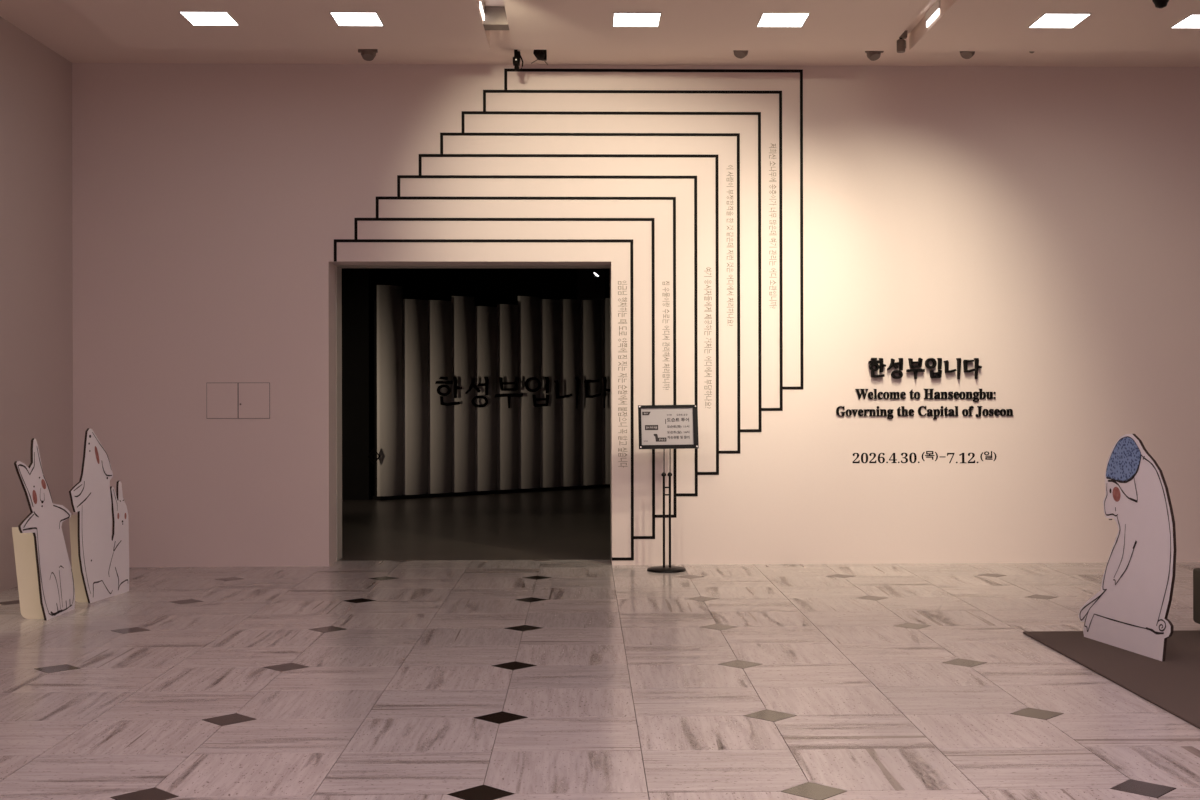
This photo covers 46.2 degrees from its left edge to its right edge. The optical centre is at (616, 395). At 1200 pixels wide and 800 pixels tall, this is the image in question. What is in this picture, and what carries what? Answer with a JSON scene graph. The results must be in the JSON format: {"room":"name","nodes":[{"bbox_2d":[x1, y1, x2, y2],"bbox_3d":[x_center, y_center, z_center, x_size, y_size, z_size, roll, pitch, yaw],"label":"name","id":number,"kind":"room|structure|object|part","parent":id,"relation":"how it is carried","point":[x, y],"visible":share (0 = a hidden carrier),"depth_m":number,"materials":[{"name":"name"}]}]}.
{"room":"museum","nodes":[
{"label":"museum","id":0,"kind":"room"},
{"bbox_2d":[0,17,72,591],"bbox_3d":[-4.505,-0.768,3.572,0.300,4.416,16.350,0,0,-1],"label":"wall","id":1,"kind":"structure","parent":0,"point":[36,262],"depth_m":10.91,"materials":[{"name":"paint"}]},
{"bbox_2d":[370,268,609,477],"bbox_3d":[-1.569,-0.766,24.570,14.000,4.400,0.200,0,0,-1],"label":"wall","id":2,"kind":"structure","parent":0,"point":[489,286],"depth_m":24.45,"materials":[{"name":"black paint"}]},
{"bbox_2d":[0,478,1199,799],"bbox_3d":[0.022,1.531,10.003,16.500,0.200,29.000,0,0,-1],"label":"floor","id":3,"kind":"structure","parent":0,"point":[583,679],"depth_m":7.04,"materials":[{"name":"stone"}]},
{"bbox_2d":[12,438,74,619],"bbox_3d":[-3.759,0.854,8.989,0.249,1.169,0.958,0,0,-1],"label":"cutout","id":4,"kind":"object","parent":3,"relation":"on","point":[46,588],"visible":1,"depth_m":9.04},
{"bbox_2d":[69,428,128,602],"bbox_3d":[-3.708,0.833,9.900,0.172,1.210,0.864,0,0,6],"label":"cutout","id":5,"kind":"object","parent":3,"relation":"on","point":[99,549],"visible":0.98,"depth_m":9.83},
{"bbox_2d":[342,268,369,499],"bbox_3d":[-4.159,-0.611,19.355,1.509,4.100,0.120,0,0,-1],"label":"wall","id":6,"kind":"structure","parent":3,"relation":"on","point":[355,281],"depth_m":19.31,"materials":[{"name":"black paint"}]},
{"bbox_2d":[367,285,609,499],"bbox_3d":[-1.672,-0.042,20.661,4.603,2.951,0.250,0,0,-40],"label":"screen","id":7,"kind":"object","parent":3,"relation":"on","point":[471,399],"visible":0.98,"depth_m":20.39,"materials":[{"name":"grey fabric"}]},
{"bbox_3d":[-1.942,0.035,20.516,3.580,2.700,0.050,0,0,-40],"label":"backing panel","id":8,"kind":"part","parent":7,"relation":"part of","materials":[{"name":"beige fabric"}]},
{"bbox_2d":[638,405,698,572],"bbox_3d":[0.422,0.753,11.467,0.492,1.353,0.316,0,0,-1],"label":"sign stand","id":9,"kind":"object","parent":3,"relation":"on","point":[664,427],"visible":1,"depth_m":11.44,"materials":[{"name":"black metal"}]},
{"bbox_3d":[0.409,1.417,11.466,0.316,0.026,0.316,0,0,-1],"label":"plate","id":10,"kind":"part","parent":9,"relation":"part of","materials":[{"name":"black metal"}]},
{"bbox_3d":[0.422,0.257,11.436,0.489,0.361,0.066,0,0,-4],"label":"sign frame","id":11,"kind":"part","parent":9,"relation":"part of","materials":[{"name":"black metal"}]},
{"bbox_2d":[1023,630,1199,728],"bbox_3d":[4.200,1.416,5.530,3.400,0.012,5.864,0,0,-1],"label":"carpet","id":12,"kind":"object","parent":3,"relation":"on","point":[1172,684],"visible":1,"depth_m":7.33,"materials":[{"name":"brown carpet"}]},
{"bbox_2d":[1078,434,1175,660],"bbox_3d":[2.918,0.812,7.847,0.202,1.201,0.948,0,0,-12],"label":"cutout","id":13,"kind":"object","parent":12,"relation":"on","point":[1130,611],"visible":1,"depth_m":7.70},
{"bbox_2d":[1106,437,1140,480],"bbox_3d":[2.819,0.355,7.824,0.001,0.249,0.349,0,0,-12],"label":"print","id":14,"kind":"object","parent":13,"relation":"attached to","point":[1124,460],"depth_m":7.80},
{"bbox_2d":[1193,568,1199,623],"bbox_3d":[4.060,1.221,8.202,1.200,0.378,0.500,0,0,-1],"label":"bench","id":15,"kind":"object","parent":12,"relation":"on","point":[1196,572],"visible":1,"depth_m":8.38,"materials":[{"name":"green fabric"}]},
{"bbox_2d":[0,0,1199,66],"bbox_3d":[1.874,-2.821,3.719,13.070,0.335,16.350,0,0,-1],"label":"ceiling","id":16,"kind":"structure","parent":0,"point":[1117,33],"depth_m":10.33,"materials":[{"name":"paint"}]},
{"bbox_2d":[179,11,239,25],"bbox_3d":[-2.850,-2.641,9.852,0.332,0.006,0.355,0,0,-1],"label":"recessed light","id":17,"kind":"object","parent":16,"relation":"in","point":[199,18],"visible":1,"depth_m":9.85,"materials":[{"name":"white plastic"}]},
{"bbox_3d":[-2.176,-2.712,3.093,2.768,0.133,15.285,0,0,-1],"label":"panel","id":18,"kind":"part","parent":16,"relation":"part of","materials":[{"name":"paint"}]},
{"bbox_2d":[329,12,383,25],"bbox_3d":[-1.821,-2.643,9.876,0.326,0.006,0.351,0,0,-1],"label":"recessed light","id":19,"kind":"object","parent":16,"relation":"in","point":[341,18],"visible":1,"depth_m":9.85,"materials":[{"name":"white plastic"}]},
{"bbox_2d":[358,49,377,60],"bbox_3d":[-1.950,-2.708,11.061,0.150,0.147,0.124,0,0,-1],"label":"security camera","id":20,"kind":"object","parent":16,"relation":"attached to","point":[367,54],"visible":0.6,"depth_m":11.02,"materials":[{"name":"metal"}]},
{"bbox_2d":[479,0,484,20],"bbox_3d":[-0.945,-2.731,9.916,0.010,0.105,0.470,0,0,-1],"label":"lamp","id":21,"kind":"object","parent":16,"relation":"attached to","point":[482,7],"visible":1,"depth_m":9.86,"materials":[{"name":"white"}]},
{"bbox_2d":[480,1,483,20],"bbox_3d":[-0.945,-2.698,9.916,0.008,0.040,0.430,0,0,-1],"label":"diffuser","id":22,"kind":"object","parent":21,"relation":"attached to","point":[481,3],"depth_m":9.86,"materials":[{"name":"white plastic"}]},
{"bbox_2d":[513,50,522,71],"bbox_3d":[-0.791,-2.696,11.327,0.085,0.175,0.096,0,0,-1],"label":"spotlight","id":23,"kind":"object","parent":16,"relation":"attached to","point":[516,59],"visible":0.98,"depth_m":11.31,"materials":[{"name":"plastic"}]},
{"bbox_2d":[531,50,547,64],"bbox_3d":[-0.619,-2.723,11.293,0.139,0.121,0.152,0,0,-1],"label":"spotlight","id":24,"kind":"object","parent":16,"relation":"attached to","point":[541,55],"visible":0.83,"depth_m":11.26,"materials":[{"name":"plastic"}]},
{"bbox_2d":[612,12,660,26],"bbox_3d":[0.141,-2.647,9.906,0.334,0.006,0.358,0,0,-1],"label":"recessed light","id":25,"kind":"object","parent":16,"relation":"in","point":[620,19],"visible":1,"depth_m":9.89,"materials":[{"name":"white plastic"}]},
{"bbox_3d":[0.825,-2.718,3.163,2.877,0.133,15.285,0,0,-1],"label":"panel","id":26,"kind":"part","parent":16,"relation":"part of","materials":[{"name":"paint"}]},
{"bbox_2d":[733,50,747,58],"bbox_3d":[0.986,-2.730,11.129,0.150,0.125,0.124,0,0,-1],"label":"spotlight","id":27,"kind":"object","parent":16,"relation":"attached to","point":[740,54],"visible":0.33,"depth_m":11.10,"materials":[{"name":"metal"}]},
{"bbox_2d":[756,12,809,26],"bbox_3d":[1.174,-2.649,9.922,0.330,0.006,0.359,0,0,-1],"label":"recessed light","id":28,"kind":"object","parent":16,"relation":"in","point":[767,19],"visible":1,"depth_m":9.90,"materials":[{"name":"white plastic"}]},
{"bbox_2d":[865,51,883,60],"bbox_3d":[2.039,-2.723,11.153,0.142,0.133,0.120,0,0,-1],"label":"spotlight","id":29,"kind":"object","parent":16,"relation":"attached to","point":[872,55],"visible":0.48,"depth_m":11.12,"materials":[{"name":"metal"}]},
{"bbox_2d":[897,30,907,52],"bbox_3d":[2.195,-2.736,10.774,0.094,0.212,0.066,0,0,-1],"label":"spotlight","id":30,"kind":"object","parent":16,"relation":"hanging from","point":[901,43],"visible":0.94,"depth_m":10.75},
{"bbox_2d":[925,0,939,26],"bbox_3d":[2.268,-2.737,10.080,0.010,0.105,0.390,0,0,-1],"label":"lamp","id":31,"kind":"object","parent":16,"relation":"attached to","point":[932,13],"visible":1,"depth_m":10.07,"materials":[{"name":"white"}]},
{"bbox_2d":[926,9,938,26],"bbox_3d":[2.268,-2.704,10.080,0.008,0.040,0.350,0,0,-1],"label":"diffuser","id":32,"kind":"object","parent":31,"relation":"attached to","point":[934,13],"depth_m":10.10,"materials":[{"name":"white plastic"}]},
{"bbox_2d":[960,51,974,58],"bbox_3d":[2.788,-2.736,11.170,0.150,0.124,0.124,0,0,-1],"label":"spotlight","id":33,"kind":"object","parent":16,"relation":"attached to","point":[964,54],"visible":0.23,"depth_m":11.14,"materials":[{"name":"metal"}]},
{"bbox_3d":[5.076,-2.727,3.261,5.288,0.133,15.285,0,0,-1],"label":"panel","id":34,"kind":"part","parent":16,"relation":"part of","materials":[{"name":"paint"}]},
{"bbox_2d":[1028,13,1091,27],"bbox_3d":[3.135,-2.652,9.955,0.328,0.006,0.376,0,0,-1],"label":"recessed light","id":35,"kind":"object","parent":16,"relation":"in","point":[1047,20],"visible":1,"depth_m":9.94,"materials":[{"name":"white plastic"}]},
{"bbox_2d":[1152,0,1168,7],"bbox_3d":[3.652,-2.627,9.428,0.110,0.060,0.110,0,0,-1],"label":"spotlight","id":36,"kind":"object","parent":16,"relation":"attached to","point":[1158,3],"visible":1,"depth_m":9.40,"materials":[{"name":"black metal"}]},
{"bbox_2d":[1170,14,1199,27],"bbox_3d":[4.166,-2.655,9.978,0.329,0.006,0.356,0,0,-1],"label":"recessed light","id":37,"kind":"object","parent":16,"relation":"in","point":[1193,20],"visible":1,"depth_m":10.00,"materials":[{"name":"white plastic"}]},
{"bbox_2d":[72,63,1199,566],"bbox_3d":[1.685,-0.781,12.062,13.070,4.416,0.340,0,0,-1],"label":"wall","id":38,"kind":"structure","parent":0,"point":[1040,225],"depth_m":11.87,"materials":[{"name":"paint"}]},
{"bbox_2d":[207,383,269,418],"bbox_3d":[-3.168,0.045,11.775,0.528,0.302,0.009,0,0,-1],"label":"hatch","id":39,"kind":"object","parent":38,"relation":"attached to","point":[224,400],"visible":1,"depth_m":11.78,"materials":[{"name":"paint"}]},
{"bbox_2d":[336,265,610,560],"bbox_3d":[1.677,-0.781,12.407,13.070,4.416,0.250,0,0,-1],"label":"lining","id":40,"kind":"object","parent":38,"relation":"in","point":[338,267],"visible":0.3,"depth_m":12.29,"materials":[{"name":"beige paint"}]},
{"bbox_2d":[334,239,633,560],"bbox_3d":[-1.112,0.042,11.825,2.514,2.705,0.004,0,0,-1],"label":"frame","id":41,"kind":"object","parent":38,"relation":"attached to","point":[335,240],"visible":1,"depth_m":11.85,"materials":[{"name":"black plastic"}]},
{"bbox_2d":[354,218,654,538],"bbox_3d":[-0.936,-0.139,11.829,2.521,2.707,0.004,0,0,-1],"label":"frame","id":42,"kind":"object","parent":38,"relation":"attached to","point":[355,219],"visible":1,"depth_m":11.85,"materials":[{"name":"black plastic"}]},
{"bbox_2d":[376,196,676,517],"bbox_3d":[-0.757,-0.319,11.834,2.523,2.706,0.004,0,0,-1],"label":"frame","id":43,"kind":"object","parent":38,"relation":"attached to","point":[377,197],"visible":0.92,"depth_m":11.86,"materials":[{"name":"black plastic"}]},
{"bbox_2d":[397,175,697,495],"bbox_3d":[-0.577,-0.498,11.838,2.522,2.705,0.004,0,0,-1],"label":"frame","id":44,"kind":"object","parent":38,"relation":"attached to","point":[398,176],"visible":1,"depth_m":11.86,"materials":[{"name":"black plastic"}]},
{"bbox_2d":[419,154,718,474],"bbox_3d":[-0.398,-0.678,11.842,2.523,2.704,0.004,0,0,-1],"label":"frame","id":45,"kind":"object","parent":38,"relation":"attached to","point":[420,155],"visible":1,"depth_m":11.87,"materials":[{"name":"black plastic"}]},
{"bbox_2d":[440,133,739,453],"bbox_3d":[-0.217,-0.858,11.846,2.524,2.704,0.004,0,0,-1],"label":"frame","id":46,"kind":"object","parent":38,"relation":"attached to","point":[441,134],"visible":1,"depth_m":11.87,"materials":[{"name":"black plastic"}]},
{"bbox_2d":[462,111,761,431],"bbox_3d":[-0.038,-1.038,11.850,2.524,2.704,0.004,0,0,-1],"label":"frame","id":47,"kind":"object","parent":38,"relation":"attached to","point":[463,112],"visible":1,"depth_m":11.88,"materials":[{"name":"black plastic"}]},
{"bbox_2d":[618,280,627,466],"bbox_3d":[0.053,-0.179,11.853,0.079,1.577,0.001,0,0,-1],"label":"text","id":48,"kind":"object","parent":38,"relation":"attached to","point":[625,298],"depth_m":11.85},
{"bbox_2d":[483,90,782,410],"bbox_3d":[0.142,-1.219,11.854,2.523,2.706,0.004,0,0,-1],"label":"frame","id":49,"kind":"object","parent":38,"relation":"attached to","point":[484,91],"visible":1,"depth_m":11.88,"materials":[{"name":"black plastic"}]},
{"bbox_2d":[504,69,802,388],"bbox_3d":[0.319,-1.399,11.858,2.520,2.704,0.004,0,0,-1],"label":"frame","id":50,"kind":"object","parent":38,"relation":"attached to","point":[505,70],"visible":1,"depth_m":11.88,"materials":[{"name":"black plastic"}]},
{"bbox_2d":[662,281,669,389],"bbox_3d":[0.420,-0.504,11.862,0.063,0.920,0.001,0,0,-1],"label":"text","id":51,"kind":"object","parent":38,"relation":"attached to","point":[665,289],"depth_m":11.86},
{"bbox_2d":[704,267,711,407],"bbox_3d":[0.774,-0.486,11.870,0.065,1.195,0.001,0,0,-1],"label":"text","id":52,"kind":"object","parent":38,"relation":"attached to","point":[706,317],"depth_m":11.87},
{"bbox_2d":[727,165,733,325],"bbox_3d":[0.961,-1.265,11.874,0.060,1.360,0.001,0,0,-1],"label":"text","id":53,"kind":"object","parent":38,"relation":"attached to","point":[732,219],"depth_m":11.87},
{"bbox_2d":[769,144,776,307],"bbox_3d":[1.322,-1.431,11.883,0.063,1.395,0.001,0,0,-1],"label":"text","id":54,"kind":"object","parent":38,"relation":"attached to","point":[773,180],"depth_m":11.88},
{"bbox_2d":[868,358,981,378],"bbox_3d":[2.608,-0.226,11.882,0.952,0.184,0.062,0,0,-1],"label":"text","id":55,"kind":"object","parent":38,"relation":"attached to","point":[893,363],"depth_m":11.85},
{"bbox_2d":[836,406,1013,418],"bbox_3d":[2.611,0.146,11.903,1.506,0.110,0.020,0,0,-1],"label":"text","id":56,"kind":"object","parent":38,"relation":"attached to","point":[889,411],"depth_m":11.90},
{"bbox_2d":[853,451,996,462],"bbox_3d":[2.611,0.525,11.913,1.227,0.105,0.001,0,0,-1],"label":"date","id":57,"kind":"object","parent":38,"relation":"attached to","point":[866,454],"visible":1,"depth_m":11.91,"materials":[{"name":"black paint"}]},
{"bbox_2d":[855,389,995,401],"bbox_3d":[2.618,0.001,11.904,1.192,0.113,0.020,0,0,-1],"label":"text","id":58,"kind":"object","parent":38,"relation":"attached to","point":[892,394],"depth_m":11.90},
{"bbox_3d":[-1.433,-3.067,18.467,14.000,0.200,12.010,0,0,-1],"label":"ceiling","id":59,"kind":"structure","parent":0,"visible":0},
{"bbox_2d":[577,268,605,299],"bbox_3d":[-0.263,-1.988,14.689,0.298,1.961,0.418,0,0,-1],"label":"spotlight","id":60,"kind":"object","parent":59,"relation":"hanging from","point":[591,282],"visible":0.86,"depth_m":14.50,"materials":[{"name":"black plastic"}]}
]}

